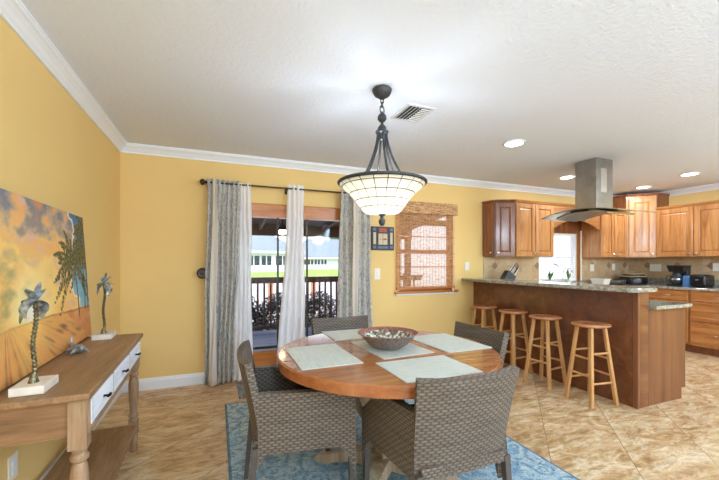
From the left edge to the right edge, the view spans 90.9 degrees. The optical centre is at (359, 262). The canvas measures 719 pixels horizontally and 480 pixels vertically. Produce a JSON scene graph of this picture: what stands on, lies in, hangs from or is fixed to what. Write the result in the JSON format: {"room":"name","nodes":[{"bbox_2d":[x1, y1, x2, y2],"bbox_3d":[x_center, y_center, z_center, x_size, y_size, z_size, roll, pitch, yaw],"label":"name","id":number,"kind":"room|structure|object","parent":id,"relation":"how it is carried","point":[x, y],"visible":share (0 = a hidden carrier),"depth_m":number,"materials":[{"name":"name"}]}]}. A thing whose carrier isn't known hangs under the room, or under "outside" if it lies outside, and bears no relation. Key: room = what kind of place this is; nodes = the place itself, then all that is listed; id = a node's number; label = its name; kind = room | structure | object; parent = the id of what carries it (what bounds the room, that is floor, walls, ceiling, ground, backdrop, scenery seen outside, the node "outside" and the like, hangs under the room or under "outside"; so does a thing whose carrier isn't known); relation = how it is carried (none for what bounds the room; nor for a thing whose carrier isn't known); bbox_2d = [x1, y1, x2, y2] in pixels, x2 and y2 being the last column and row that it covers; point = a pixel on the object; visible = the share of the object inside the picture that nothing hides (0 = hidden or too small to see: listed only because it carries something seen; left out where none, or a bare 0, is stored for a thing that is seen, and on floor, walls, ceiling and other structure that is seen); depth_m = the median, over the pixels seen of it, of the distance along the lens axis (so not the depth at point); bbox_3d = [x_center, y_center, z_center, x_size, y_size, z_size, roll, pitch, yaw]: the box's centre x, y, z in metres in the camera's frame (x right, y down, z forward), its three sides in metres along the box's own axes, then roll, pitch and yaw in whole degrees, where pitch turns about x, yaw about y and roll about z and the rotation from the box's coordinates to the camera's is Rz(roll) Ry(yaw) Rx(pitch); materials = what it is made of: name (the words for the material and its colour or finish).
{"room":"dining room","nodes":[
{"label":"dining room","id":0,"kind":"room"},
{"bbox_2d":[0,17,119,479],"bbox_3d":[-0.986,0.057,-0.068,0.120,2.440,7.810,0,0,-22],"label":"wall","id":1,"kind":"structure","parent":0,"point":[52,154],"depth_m":2.07,"materials":[{"name":"yellow paint"}]},
{"bbox_2d":[7,450,17,479],"bbox_3d":[-1.604,0.947,1.640,0.009,0.118,0.080,0,0,-22],"label":"wall outlet","id":2,"kind":"object","parent":1,"relation":"attached to","point":[12,461],"visible":1,"depth_m":1.63,"materials":[{"name":"white plastic"}]},
{"bbox_2d":[12,458,15,475],"bbox_3d":[-1.601,0.947,1.641,0.003,0.068,0.028,0,0,-22],"label":"socket","id":3,"kind":"object","parent":2,"relation":"attached to","point":[13,459],"depth_m":1.64,"materials":[{"name":"white paint"}]},
{"bbox_2d":[0,0,126,151],"bbox_3d":[-0.874,-1.121,-0.088,0.072,0.085,7.690,0,0,-22],"label":"trim","id":4,"kind":"structure","parent":1,"relation":"attached to","point":[14,13],"depth_m":1.97,"materials":[{"name":"white paint"}]},
{"bbox_2d":[39,387,121,479],"bbox_3d":[-0.900,1.218,-0.098,0.016,0.118,7.690,0,0,-22],"label":"baseboard","id":5,"kind":"structure","parent":1,"relation":"attached to","point":[119,393],"depth_m":2.83,"materials":[{"name":"white paint"}]},
{"bbox_2d":[120,153,576,379],"bbox_3d":[1.219,0.057,4.965,7.730,2.440,0.120,0,0,-22],"label":"wall","id":6,"kind":"structure","parent":0,"point":[163,200],"depth_m":3.71,"materials":[{"name":"yellow paint"}]},
{"bbox_2d":[122,372,203,392],"bbox_3d":[-1.886,1.218,3.641,0.980,0.118,0.016,0,0,-22],"label":"baseboard","id":7,"kind":"structure","parent":6,"relation":"attached to","point":[153,383],"depth_m":3.61,"materials":[{"name":"white paint"}]},
{"bbox_2d":[197,268,204,277],"bbox_3d":[-1.639,0.109,3.696,0.110,0.110,0.100,0,0,-22],"label":"curtain holdback","id":8,"kind":"object","parent":6,"relation":"attached to","point":[200,272],"visible":0.9,"depth_m":3.65,"materials":[{"name":"brown metal"}]},
{"bbox_2d":[199,179,345,194],"bbox_3d":[-0.719,-0.825,4.048,2.024,0.083,0.133,0,0,-22],"label":"curtain rod","id":9,"kind":"object","parent":6,"relation":"attached to","point":[202,181],"visible":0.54,"depth_m":3.92,"materials":[{"name":"brown metal"}]},
{"bbox_2d":[204,178,239,386],"bbox_3d":[-1.436,0.200,3.706,0.360,2.139,0.116,0,0,-22],"label":"curtain","id":10,"kind":"object","parent":9,"relation":"hanging from","point":[221,282],"visible":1,"depth_m":3.71,"materials":[{"name":"grey fabric"}]},
{"bbox_2d":[234,182,252,380],"bbox_3d":[-1.252,0.202,3.797,0.217,2.110,0.057,0,0,-25],"label":"sheer curtain","id":11,"kind":"object","parent":9,"relation":"hanging from","point":[243,318],"visible":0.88,"depth_m":3.80,"materials":[{"name":"white fabric"}]},
{"bbox_2d":[277,185,304,352],"bbox_3d":[-0.778,0.190,3.989,0.331,2.135,0.066,0,0,-22],"label":"sheer curtain","id":12,"kind":"object","parent":9,"relation":"hanging from","point":[292,313],"visible":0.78,"depth_m":4.00,"materials":[{"name":"white fabric"}]},
{"bbox_2d":[337,189,372,327],"bbox_3d":[-0.061,0.198,4.267,0.488,2.135,0.101,0,0,-22],"label":"curtain","id":13,"kind":"object","parent":9,"relation":"hanging from","point":[354,271],"visible":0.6,"depth_m":4.25,"materials":[{"name":"grey fabric"}]},
{"bbox_2d":[251,203,339,365],"bbox_3d":[-0.744,0.309,4.178,1.500,1.935,0.152,0,0,-22],"label":"door","id":14,"kind":"structure","parent":6,"relation":"in","point":[269,357],"depth_m":4.14,"materials":[{"name":"orange wood"}]},
{"bbox_2d":[252,213,445,284],"bbox_3d":[-2.104,0.127,5.362,8.100,2.500,3.080,0,0,-22],"label":"porch roof","id":15,"kind":"structure","parent":6,"relation":"attached to","point":[260,226],"depth_m":6.87,"materials":[{"name":"brown wood"}]},
{"bbox_2d":[276,219,285,234],"bbox_3d":[-1.276,-0.660,5.847,0.200,0.405,0.200,0,0,-22],"label":"porch light","id":16,"kind":"object","parent":15,"relation":"hanging from","point":[282,229],"visible":0.73,"depth_m":5.79,"materials":[{"name":"white glass"}]},
{"bbox_2d":[120,142,617,196],"bbox_3d":[1.255,-1.121,4.875,7.730,0.085,0.072,0,0,-22],"label":"trim","id":17,"kind":"structure","parent":6,"relation":"attached to","point":[132,148],"depth_m":4.06,"materials":[{"name":"white paint"}]},
{"bbox_2d":[374,268,379,278],"bbox_3d":[0.228,0.144,4.495,0.080,0.140,0.010,0,0,-22],"label":"light switch","id":18,"kind":"object","parent":6,"relation":"attached to","point":[376,270],"visible":1,"depth_m":4.49,"materials":[{"name":"white plastic"}]},
{"bbox_2d":[371,226,393,249],"bbox_3d":[0.297,-0.308,4.511,0.320,0.300,0.029,0,0,-22],"label":"art","id":19,"kind":"object","parent":6,"relation":"attached to","point":[382,238],"visible":1,"depth_m":4.50,"materials":[{"name":"multicoloured glass"}]},
{"bbox_2d":[394,213,458,295],"bbox_3d":[0.896,-0.145,4.791,0.980,1.155,0.140,0,0,-22],"label":"window","id":20,"kind":"structure","parent":6,"relation":"in","point":[442,290],"depth_m":4.77,"materials":[{"name":"orange wood"}]},
{"bbox_2d":[396,201,457,290],"bbox_3d":[0.901,-0.203,4.730,0.945,1.190,0.073,0,0,-22],"label":"bamboo blind","id":21,"kind":"object","parent":20,"relation":"attached to","point":[422,208],"visible":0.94,"depth_m":4.73,"materials":[{"name":"orange wood"}]},
{"bbox_2d":[465,262,468,269],"bbox_3d":[1.526,0.052,5.019,0.075,0.118,0.009,0,0,-22],"label":"light switch","id":22,"kind":"object","parent":6,"relation":"attached to","point":[466,263],"visible":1,"depth_m":5.01,"materials":[{"name":"white plastic"}]},
{"bbox_2d":[482,199,515,256],"bbox_3d":[1.967,-0.480,5.007,0.298,0.791,0.354,0,0,-22],"label":"upper cabinet","id":23,"kind":"object","parent":6,"relation":"attached to","point":[498,215],"visible":1,"depth_m":4.93,"materials":[{"name":"brown wood"}]},
{"bbox_2d":[514,199,554,256],"bbox_3d":[2.451,-0.480,5.189,0.730,0.791,0.377,0,0,-22],"label":"upper cabinet","id":24,"kind":"object","parent":6,"relation":"attached to","point":[534,236],"visible":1,"depth_m":5.03,"materials":[{"name":"brown wood"}]},
{"bbox_2d":[483,256,628,280],"bbox_3d":[3.310,0.127,5.735,3.275,0.500,0.012,0,0,-22],"label":"backsplash","id":25,"kind":"structure","parent":6,"relation":"attached to","point":[493,267],"depth_m":5.50,"materials":[{"name":"tile"}]},
{"bbox_2d":[539,221,581,280],"bbox_3d":[3.184,-0.205,5.718,1.018,1.005,0.110,0,0,-22],"label":"window","id":26,"kind":"structure","parent":6,"relation":"in","point":[570,229],"depth_m":5.84,"materials":[{"name":"white paint"}]},
{"bbox_2d":[553,203,599,229],"bbox_3d":[3.260,-0.692,5.526,1.018,0.368,0.357,0,0,-22],"label":"arched valance","id":27,"kind":"object","parent":6,"relation":"attached to","point":[558,207],"visible":0.45,"depth_m":5.30,"materials":[{"name":"brown wood"}]},
{"bbox_2d":[581,208,626,257],"bbox_3d":[4.034,-0.480,5.826,0.636,0.791,0.377,0,0,-22],"label":"upper cabinet","id":28,"kind":"object","parent":6,"relation":"attached to","point":[610,241],"visible":0.75,"depth_m":5.69,"materials":[{"name":"brown wood"}]},
{"bbox_2d":[613,192,669,257],"bbox_3d":[4.648,-0.601,5.933,0.639,1.031,0.639,0,0,-22],"label":"upper cabinet","id":29,"kind":"object","parent":6,"relation":"attached to","point":[641,226],"visible":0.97,"depth_m":5.73,"materials":[{"name":"brown wood"}]},
{"bbox_2d":[21,0,718,195],"bbox_3d":[2.674,-1.223,1.351,7.970,0.120,7.910,0,0,-22],"label":"ceiling","id":30,"kind":"structure","parent":0,"point":[633,84],"depth_m":2.24,"materials":[{"name":"white paint"}]},
{"bbox_2d":[337,85,427,225],"bbox_3d":[0.151,-0.704,2.372,0.600,0.918,0.600,0,0,-22],"label":"pendant lamp","id":31,"kind":"object","parent":30,"relation":"hanging from","point":[381,193],"visible":1,"depth_m":2.24,"materials":[{"name":"white glass"}]},
{"bbox_2d":[390,103,435,122],"bbox_3d":[0.412,-1.157,2.753,0.240,0.013,0.280,0,0,-22],"label":"ceiling vent","id":32,"kind":"object","parent":30,"relation":"in","point":[410,112],"visible":1,"depth_m":2.73,"materials":[{"name":"white metal"}]},
{"bbox_2d":[502,139,525,146],"bbox_3d":[1.502,-1.158,3.442,0.210,0.010,0.210,0,0,-22],"label":"recessed light","id":33,"kind":"object","parent":30,"relation":"in","point":[517,142],"visible":1,"depth_m":3.44,"materials":[{"name":"white paint"}]},
{"bbox_2d":[558,175,574,178],"bbox_3d":[2.819,-1.158,4.810,0.210,0.010,0.210,0,0,-22],"label":"recessed light","id":34,"kind":"object","parent":30,"relation":"in","point":[566,176],"visible":0.93,"depth_m":4.80,"materials":[{"name":"white paint"}]},
{"bbox_2d":[541,157,655,221],"bbox_3d":[2.707,-0.841,4.081,0.630,0.642,0.910,0,0,-22],"label":"range hood","id":35,"kind":"object","parent":30,"relation":"attached to","point":[594,176],"visible":1,"depth_m":3.98,"materials":[{"name":"metal"}]},
{"bbox_2d":[557,209,634,220],"bbox_3d":[2.702,-0.555,4.079,0.460,0.071,0.600,0,0,-22],"label":"hood","id":36,"kind":"object","parent":35,"relation":"attached to","point":[583,214],"depth_m":4.10,"materials":[{"name":"metal"}]},
{"bbox_2d":[601,168,606,192],"bbox_3d":[2.723,-0.918,3.946,0.100,0.270,0.002,0,0,-22],"label":"grille","id":37,"kind":"object","parent":35,"relation":"attached to","point":[603,170],"depth_m":3.95,"materials":[{"name":"silver metal"}]},
{"bbox_2d":[635,186,651,188],"bbox_3d":[4.361,-1.158,5.445,0.210,0.010,0.210,0,0,-22],"label":"recessed light","id":38,"kind":"object","parent":30,"relation":"in","point":[638,187],"visible":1,"depth_m":5.46,"materials":[{"name":"white paint"}]},
{"bbox_2d":[679,172,700,175],"bbox_3d":[4.330,-1.158,4.643,0.210,0.010,0.210,0,0,-22],"label":"recessed light","id":39,"kind":"object","parent":30,"relation":"in","point":[689,173],"visible":1,"depth_m":4.63,"materials":[{"name":"white paint"}]},
{"bbox_2d":[95,351,718,479],"bbox_3d":[2.674,1.337,1.351,7.970,0.120,7.710,0,0,-22],"label":"floor","id":40,"kind":"structure","parent":0,"point":[182,435],"depth_m":2.71,"materials":[{"name":"stone"}]},
{"bbox_2d":[0,333,142,479],"bbox_3d":[-1.433,0.884,1.834,0.407,0.785,1.250,0,0,-23],"label":"console table","id":41,"kind":"object","parent":40,"relation":"on","point":[88,383],"visible":1,"depth_m":1.54,"materials":[{"name":"brown wood"}]},
{"bbox_2d":[8,282,58,397],"bbox_3d":[-1.257,0.283,1.371,0.104,0.416,0.144,0,0,-23],"label":"sculpture","id":42,"kind":"object","parent":41,"relation":"on","point":[34,384],"visible":1,"depth_m":1.36,"materials":[{"name":"grey metal"}]},
{"bbox_2d":[0,188,91,391],"bbox_3d":[-1.606,0.093,1.819,0.084,0.786,1.200,0,0,-23],"label":"print","id":43,"kind":"object","parent":41,"relation":"on","point":[40,242],"visible":0.96,"depth_m":1.70},
{"bbox_2d":[66,336,88,354],"bbox_3d":[-1.540,0.451,1.927,0.169,0.081,0.087,0,0,34],"label":"figurine","id":44,"kind":"object","parent":41,"relation":"on","point":[75,348],"visible":1,"depth_m":1.90,"materials":[{"name":"silver metal"}]},
{"bbox_2d":[43,425,135,479],"bbox_3d":[-1.440,1.109,1.831,0.325,0.027,1.120,0,0,-23],"label":"shelf","id":45,"kind":"object","parent":41,"relation":"attached to","point":[108,447],"depth_m":2.01,"materials":[{"name":"brown wood"}]},
{"bbox_2d":[91,272,115,340],"bbox_3d":[-1.666,0.278,2.316,0.111,0.426,0.144,0,0,-23],"label":"sculpture","id":46,"kind":"object","parent":41,"relation":"on","point":[103,334],"visible":1,"depth_m":2.31,"materials":[{"name":"grey metal"}]},
{"bbox_2d":[236,382,245,398],"bbox_3d":[-0.748,1.272,3.720,1.010,0.009,0.480,0,0,-22],"label":"door mat","id":47,"kind":"object","parent":40,"relation":"on","point":[240,387],"visible":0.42,"depth_m":3.51,"materials":[{"name":"grey fabric"}]},
{"bbox_2d":[225,399,579,479],"bbox_3d":[0.227,1.272,2.161,1.905,0.010,2.940,0,0,-22],"label":"area rug","id":48,"kind":"object","parent":40,"relation":"on","point":[526,464],"visible":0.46,"depth_m":2.21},
{"bbox_2d":[237,340,355,479],"bbox_3d":[-0.371,0.864,1.933,0.564,0.809,0.570,0,0,-18],"label":"wicker armchair","id":49,"kind":"object","parent":48,"relation":"on","point":[285,415],"visible":0.85,"depth_m":1.70,"materials":[{"name":"grey wicker"}]},
{"bbox_2d":[310,315,367,334],"bbox_3d":[-0.077,0.864,2.802,0.570,0.809,0.564,0,0,-22],"label":"wicker armchair","id":50,"kind":"object","parent":48,"relation":"on","point":[318,325],"visible":0.07,"depth_m":3.01,"materials":[{"name":"grey wicker"}]},
{"bbox_2d":[277,331,501,479],"bbox_3d":[0.163,0.891,2.114,1.280,0.752,1.280,0,0,-22],"label":"dining table","id":51,"kind":"object","parent":48,"relation":"on","point":[367,380],"visible":0.45,"depth_m":1.81,"materials":[{"name":"brown wood"}]},
{"bbox_2d":[285,344,362,369],"bbox_3d":[-0.213,0.513,1.962,0.320,0.004,0.460,0,0,-22],"label":"placemat","id":52,"kind":"object","parent":51,"relation":"on","point":[327,355],"visible":1,"depth_m":1.93,"materials":[{"name":"white fabric"}]},
{"bbox_2d":[322,328,363,340],"bbox_3d":[-0.024,0.513,2.550,0.420,0.004,0.320,0,0,-22],"label":"placemat","id":53,"kind":"object","parent":51,"relation":"on","point":[338,335],"visible":0.57,"depth_m":2.52,"materials":[{"name":"white fabric"}]},
{"bbox_2d":[351,341,434,358],"bbox_3d":[0.186,0.513,2.150,0.330,0.004,0.440,0,0,-25],"label":"placemat","id":54,"kind":"object","parent":51,"relation":"on","point":[410,349],"visible":0.64,"depth_m":2.04,"materials":[{"name":"white fabric"}]},
{"bbox_2d":[357,326,418,350],"bbox_3d":[0.171,0.464,2.133,0.368,0.094,0.368,0,0,-22],"label":"bowl","id":55,"kind":"object","parent":54,"relation":"on","point":[388,338],"visible":1,"depth_m":2.15,"materials":[{"name":"ceramic"}]},
{"bbox_2d":[376,355,482,382],"bbox_3d":[0.331,0.513,1.734,0.410,0.004,0.320,0,0,-22],"label":"placemat","id":56,"kind":"object","parent":51,"relation":"on","point":[440,366],"visible":1,"depth_m":1.71,"materials":[{"name":"white fabric"}]},
{"bbox_2d":[412,333,491,352],"bbox_3d":[0.562,0.513,2.285,0.320,0.004,0.460,0,0,-24],"label":"placemat","id":57,"kind":"object","parent":51,"relation":"on","point":[445,342],"visible":0.86,"depth_m":2.24,"materials":[{"name":"white fabric"}]},
{"bbox_2d":[362,365,519,479],"bbox_3d":[0.379,0.864,1.705,0.570,0.809,0.564,0,0,-21],"label":"wicker armchair","id":58,"kind":"object","parent":48,"relation":"on","point":[453,426],"visible":0.97,"depth_m":1.49,"materials":[{"name":"grey wicker"}]},
{"bbox_2d":[402,321,509,452],"bbox_3d":[0.658,0.864,2.470,0.564,0.809,0.570,0,0,-24],"label":"wicker armchair","id":59,"kind":"object","parent":48,"relation":"on","point":[498,340],"visible":0.09,"depth_m":2.51,"materials":[{"name":"grey wicker"}]},
{"bbox_2d":[471,304,496,330],"bbox_3d":[1.609,0.917,4.572,0.320,0.724,0.320,0,0,-19],"label":"bar stool","id":60,"kind":"object","parent":40,"relation":"on","point":[484,307],"visible":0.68,"depth_m":4.51,"materials":[{"name":"brown wood"}]},
{"bbox_2d":[498,309,532,373],"bbox_3d":[1.788,0.917,4.126,0.320,0.724,0.320,0,0,-25],"label":"bar stool","id":61,"kind":"object","parent":40,"relation":"on","point":[513,312],"visible":0.84,"depth_m":4.06,"materials":[{"name":"brown wood"}]},
{"bbox_2d":[523,314,566,390],"bbox_3d":[1.945,0.917,3.710,0.320,0.724,0.320,0,0,-29],"label":"bar stool","id":62,"kind":"object","parent":40,"relation":"on","point":[543,317],"visible":0.98,"depth_m":3.67,"materials":[{"name":"brown wood"}]},
{"bbox_2d":[474,282,684,408],"bbox_3d":[2.358,0.766,4.204,0.725,1.022,2.134,0,0,-22],"label":"base cabinet","id":63,"kind":"object","parent":40,"relation":"on","point":[647,346],"visible":0.65,"depth_m":3.34,"materials":[{"name":"brown wood"}]},
{"bbox_2d":[461,278,656,292],"bbox_3d":[2.009,0.235,4.020,0.410,0.036,2.217,0,0,-22],"label":"countertop","id":64,"kind":"structure","parent":63,"relation":"on","point":[584,286],"depth_m":3.51,"materials":[{"name":"grey stone"}]},
{"bbox_2d":[648,300,691,309],"bbox_3d":[2.573,0.399,3.911,0.566,0.033,1.535,0,0,-22],"label":"countertop","id":65,"kind":"structure","parent":63,"relation":"on","point":[652,304],"depth_m":3.23,"materials":[{"name":"grey stone"}]},
{"bbox_2d":[564,320,618,408],"bbox_3d":[2.134,0.917,3.268,0.320,0.724,0.320,0,0,-14],"label":"bar stool","id":66,"kind":"object","parent":40,"relation":"on","point":[591,325],"visible":1,"depth_m":3.19,"materials":[{"name":"brown wood"}]},
{"bbox_2d":[648,288,691,351],"bbox_3d":[4.852,0.836,5.378,0.673,0.883,0.523,0,0,-22],"label":"base cabinet","id":67,"kind":"object","parent":40,"relation":"on","point":[672,295],"visible":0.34,"depth_m":5.12,"materials":[{"name":"brown wood"}]},
{"bbox_2d":[690,290,718,356],"bbox_3d":[5.075,0.836,4.826,0.673,0.883,0.661,0,0,-22],"label":"base cabinet","id":68,"kind":"object","parent":40,"relation":"on","point":[704,311],"visible":1,"depth_m":4.86,"materials":[{"name":"brown wood"}]},
{"bbox_2d":[669,189,718,205],"bbox_3d":[6.296,0.057,2.863,0.120,2.440,7.810,0,0,-22],"label":"wall","id":69,"kind":"structure","parent":0,"point":[711,195],"depth_m":5.47,"materials":[{"name":"yellow paint"}]},
{"bbox_2d":[650,264,660,270],"bbox_3d":[4.972,0.087,5.947,0.010,0.118,0.170,0,0,-22],"label":"light switch","id":70,"kind":"object","parent":69,"relation":"attached to","point":[653,267],"visible":1,"depth_m":5.94,"materials":[{"name":"white plastic"}]},
{"bbox_2d":[629,257,718,279],"bbox_3d":[5.289,0.127,5.189,0.012,0.500,2.478,0,0,-22],"label":"backsplash","id":71,"kind":"structure","parent":69,"relation":"attached to","point":[700,265],"depth_m":5.77,"materials":[{"name":"tile"}]},
{"bbox_2d":[656,200,718,256],"bbox_3d":[5.058,-0.480,5.267,0.377,0.791,0.955,0,0,-22],"label":"upper cabinet","id":72,"kind":"object","parent":69,"relation":"attached to","point":[691,229],"visible":1,"depth_m":5.25,"materials":[{"name":"brown wood"}]},
{"bbox_2d":[657,183,718,196],"bbox_3d":[6.230,-1.121,2.772,0.072,0.085,7.690,0,0,-22],"label":"trim","id":73,"kind":"structure","parent":69,"relation":"attached to","point":[715,186],"depth_m":5.45,"materials":[{"name":"white paint"}]},
{"bbox_2d":[713,263,718,270],"bbox_3d":[5.271,0.067,5.205,0.009,0.118,0.120,0,0,-22],"label":"wall outlet","id":74,"kind":"object","parent":69,"relation":"attached to","point":[715,265],"visible":1,"depth_m":5.22,"materials":[{"name":"white plastic"}]},
{"bbox_3d":[3.424,0.836,5.435,3.281,0.883,0.646,0,0,-22],"label":"base cabinet","id":75,"kind":"object","parent":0,"visible":0},
{"bbox_2d":[553,278,718,291],"bbox_3d":[3.680,0.325,4.886,3.197,0.135,1.837,0,0,-22],"label":"countertop","id":76,"kind":"structure","parent":75,"relation":"on","point":[660,286],"depth_m":5.52,"materials":[{"name":"grey stone"}]},
{"bbox_2d":[500,264,518,278],"bbox_3d":[2.076,0.188,4.979,0.317,0.337,0.138,0,0,-2],"label":"knife block","id":77,"kind":"object","parent":76,"relation":"on","point":[507,274],"visible":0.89,"depth_m":4.92,"materials":[{"name":"black plastic"}]},
{"bbox_2d":[542,263,559,281],"bbox_3d":[2.982,0.178,5.512,0.316,0.355,0.102,0,0,-22],"label":"potted plant","id":78,"kind":"object","parent":76,"relation":"on","point":[550,275],"visible":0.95,"depth_m":5.50,"materials":[{"name":"green plant"}]},
{"bbox_2d":[562,268,571,281],"bbox_3d":[3.221,0.216,5.521,0.103,0.279,0.176,0,0,6],"label":"kitchen faucet","id":79,"kind":"object","parent":76,"relation":"on","point":[564,268],"visible":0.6,"depth_m":5.56,"materials":[{"name":"silver metal"}]},
{"bbox_2d":[565,269,572,282],"bbox_3d":[3.348,0.209,5.654,0.197,0.294,0.115,0,0,-22],"label":"potted plant","id":80,"kind":"object","parent":76,"relation":"on","point":[567,271],"visible":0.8,"depth_m":5.62,"materials":[{"name":"green plant"}]},
{"bbox_2d":[591,278,611,284],"bbox_3d":[3.879,0.309,5.695,0.180,0.098,0.226,0,0,-22],"label":"container","id":81,"kind":"object","parent":76,"relation":"on","point":[593,280],"visible":0.9,"depth_m":5.63,"materials":[{"name":"plastic"}]},
{"bbox_2d":[609,279,626,284],"bbox_3d":[4.140,0.314,5.795,0.320,0.083,0.260,0,0,-22],"label":"dish rack","id":82,"kind":"object","parent":76,"relation":"on","point":[612,281],"visible":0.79,"depth_m":5.72,"materials":[{"name":"metal"}]},
{"bbox_2d":[619,273,647,284],"bbox_3d":[4.551,0.266,5.885,0.390,0.181,0.390,0,0,21],"label":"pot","id":83,"kind":"object","parent":76,"relation":"on","point":[631,278],"visible":0.95,"depth_m":5.75,"materials":[{"name":"metal"}]},
{"bbox_2d":[619,277,647,284],"bbox_3d":[4.551,0.296,5.885,0.390,0.120,0.390,0,0,-22],"label":"pot","id":84,"kind":"object","parent":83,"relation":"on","point":[629,280],"depth_m":5.72,"materials":[{"name":"black metal"}]},
{"bbox_2d":[666,265,691,286],"bbox_3d":[4.829,0.199,5.371,0.250,0.315,0.236,0,0,-22],"label":"coffee maker","id":85,"kind":"object","parent":76,"relation":"on","point":[679,271],"visible":0.88,"depth_m":5.31,"materials":[{"name":"black plastic"}]},
{"bbox_2d":[683,276,690,286],"bbox_3d":[4.806,0.274,5.201,0.060,0.165,0.072,0,0,-22],"label":"coffee bag","id":86,"kind":"object","parent":76,"relation":"on","point":[686,279],"visible":0.97,"depth_m":5.18,"materials":[{"name":"blue plastic"}]},
{"bbox_2d":[691,274,714,287],"bbox_3d":[4.956,0.263,5.121,0.280,0.187,0.180,0,0,-22],"label":"toaster","id":87,"kind":"object","parent":76,"relation":"on","point":[697,280],"visible":1,"depth_m":5.06,"materials":[{"name":"black plastic"}]},
{"label":"outside","id":88,"kind":"structure","parent":0,"visible":0},
{"bbox_2d":[252,327,311,351],"bbox_3d":[-1.976,1.337,5.177,8.200,0.120,2.620,0,0,-22],"label":"floor","id":89,"kind":"structure","parent":88,"point":[266,337],"depth_m":5.96,"materials":[{"name":"grey concrete"}]},
{"bbox_2d":[251,274,421,329],"bbox_3d":[-2.376,0.747,6.169,8.000,1.060,0.100,0,0,-22],"label":"deck railing","id":90,"kind":"object","parent":89,"relation":"on","point":[254,280],"visible":0.07,"depth_m":6.71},
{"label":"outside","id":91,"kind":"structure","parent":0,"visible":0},
{"bbox_2d":[251,269,337,276],"bbox_3d":[4.730,1.352,68.588,180.000,0.750,110.000,0,0,-22],"label":"ground","id":92,"kind":"structure","parent":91,"point":[311,272],"depth_m":34.51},
{"bbox_2d":[252,296,262,330],"bbox_3d":[-2.365,1.160,6.965,1.039,1.136,0.645,0,0,-22],"label":"shrub","id":93,"kind":"object","parent":92,"relation":"on","point":[254,313],"visible":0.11,"depth_m":7.00,"materials":[{"name":"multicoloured plant"}]},
{"bbox_2d":[251,235,285,271],"bbox_3d":[-15.768,-1.223,39.440,17.200,5.400,10.050,0,0,-22],"label":"house","id":94,"kind":"structure","parent":92,"relation":"on","point":[264,248],"depth_m":37.24,"materials":[{"name":"white paint"}]},
{"bbox_2d":[255,292,281,330],"bbox_3d":[-1.639,1.162,7.261,1.037,1.132,0.641,0,0,-18],"label":"shrub","id":95,"kind":"object","parent":92,"relation":"on","point":[267,308],"visible":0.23,"depth_m":7.08,"materials":[{"name":"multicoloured plant"}]},
{"bbox_2d":[267,283,273,301],"bbox_3d":[-2.924,1.202,11.629,0.220,1.050,0.220,0,0,-22],"label":"post","id":96,"kind":"object","parent":92,"relation":"on","point":[268,284],"visible":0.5,"depth_m":11.54,"materials":[{"name":"wood"}]},
{"bbox_2d":[311,282,315,298],"bbox_3d":[-1.749,1.202,13.396,0.220,1.050,0.220,0,0,-22],"label":"post","id":97,"kind":"object","parent":92,"relation":"on","point":[311,282],"visible":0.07,"depth_m":13.33,"materials":[{"name":"wood"}]},
{"bbox_2d":[305,291,335,327],"bbox_3d":[-0.885,1.170,7.559,1.030,1.137,0.630,0,0,-22],"label":"shrub","id":98,"kind":"object","parent":92,"relation":"on","point":[316,292],"visible":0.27,"depth_m":7.48,"materials":[{"name":"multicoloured plant"}]},
{"bbox_2d":[304,239,338,268],"bbox_3d":[-4.571,-1.123,56.344,15.400,5.200,9.050,0,0,-22],"label":"house","id":99,"kind":"structure","parent":92,"relation":"on","point":[322,253],"depth_m":52.35,"materials":[{"name":"white paint"}]},
{"bbox_2d":[400,217,569,285],"bbox_3d":[5.444,-0.073,11.112,9.600,3.700,0.150,0,0,-22],"label":"wall","id":100,"kind":"structure","parent":92,"relation":"on","point":[561,243],"depth_m":11.18,"materials":[{"name":"white paint"}]},
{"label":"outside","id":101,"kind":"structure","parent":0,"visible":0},
{"bbox_2d":[252,282,335,325],"bbox_3d":[7.847,1.522,20.676,90.000,0.430,16.500,0,0,-22],"label":"path","id":102,"kind":"structure","parent":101,"point":[254,286],"depth_m":18.35,"materials":[{"name":"white concrete"}]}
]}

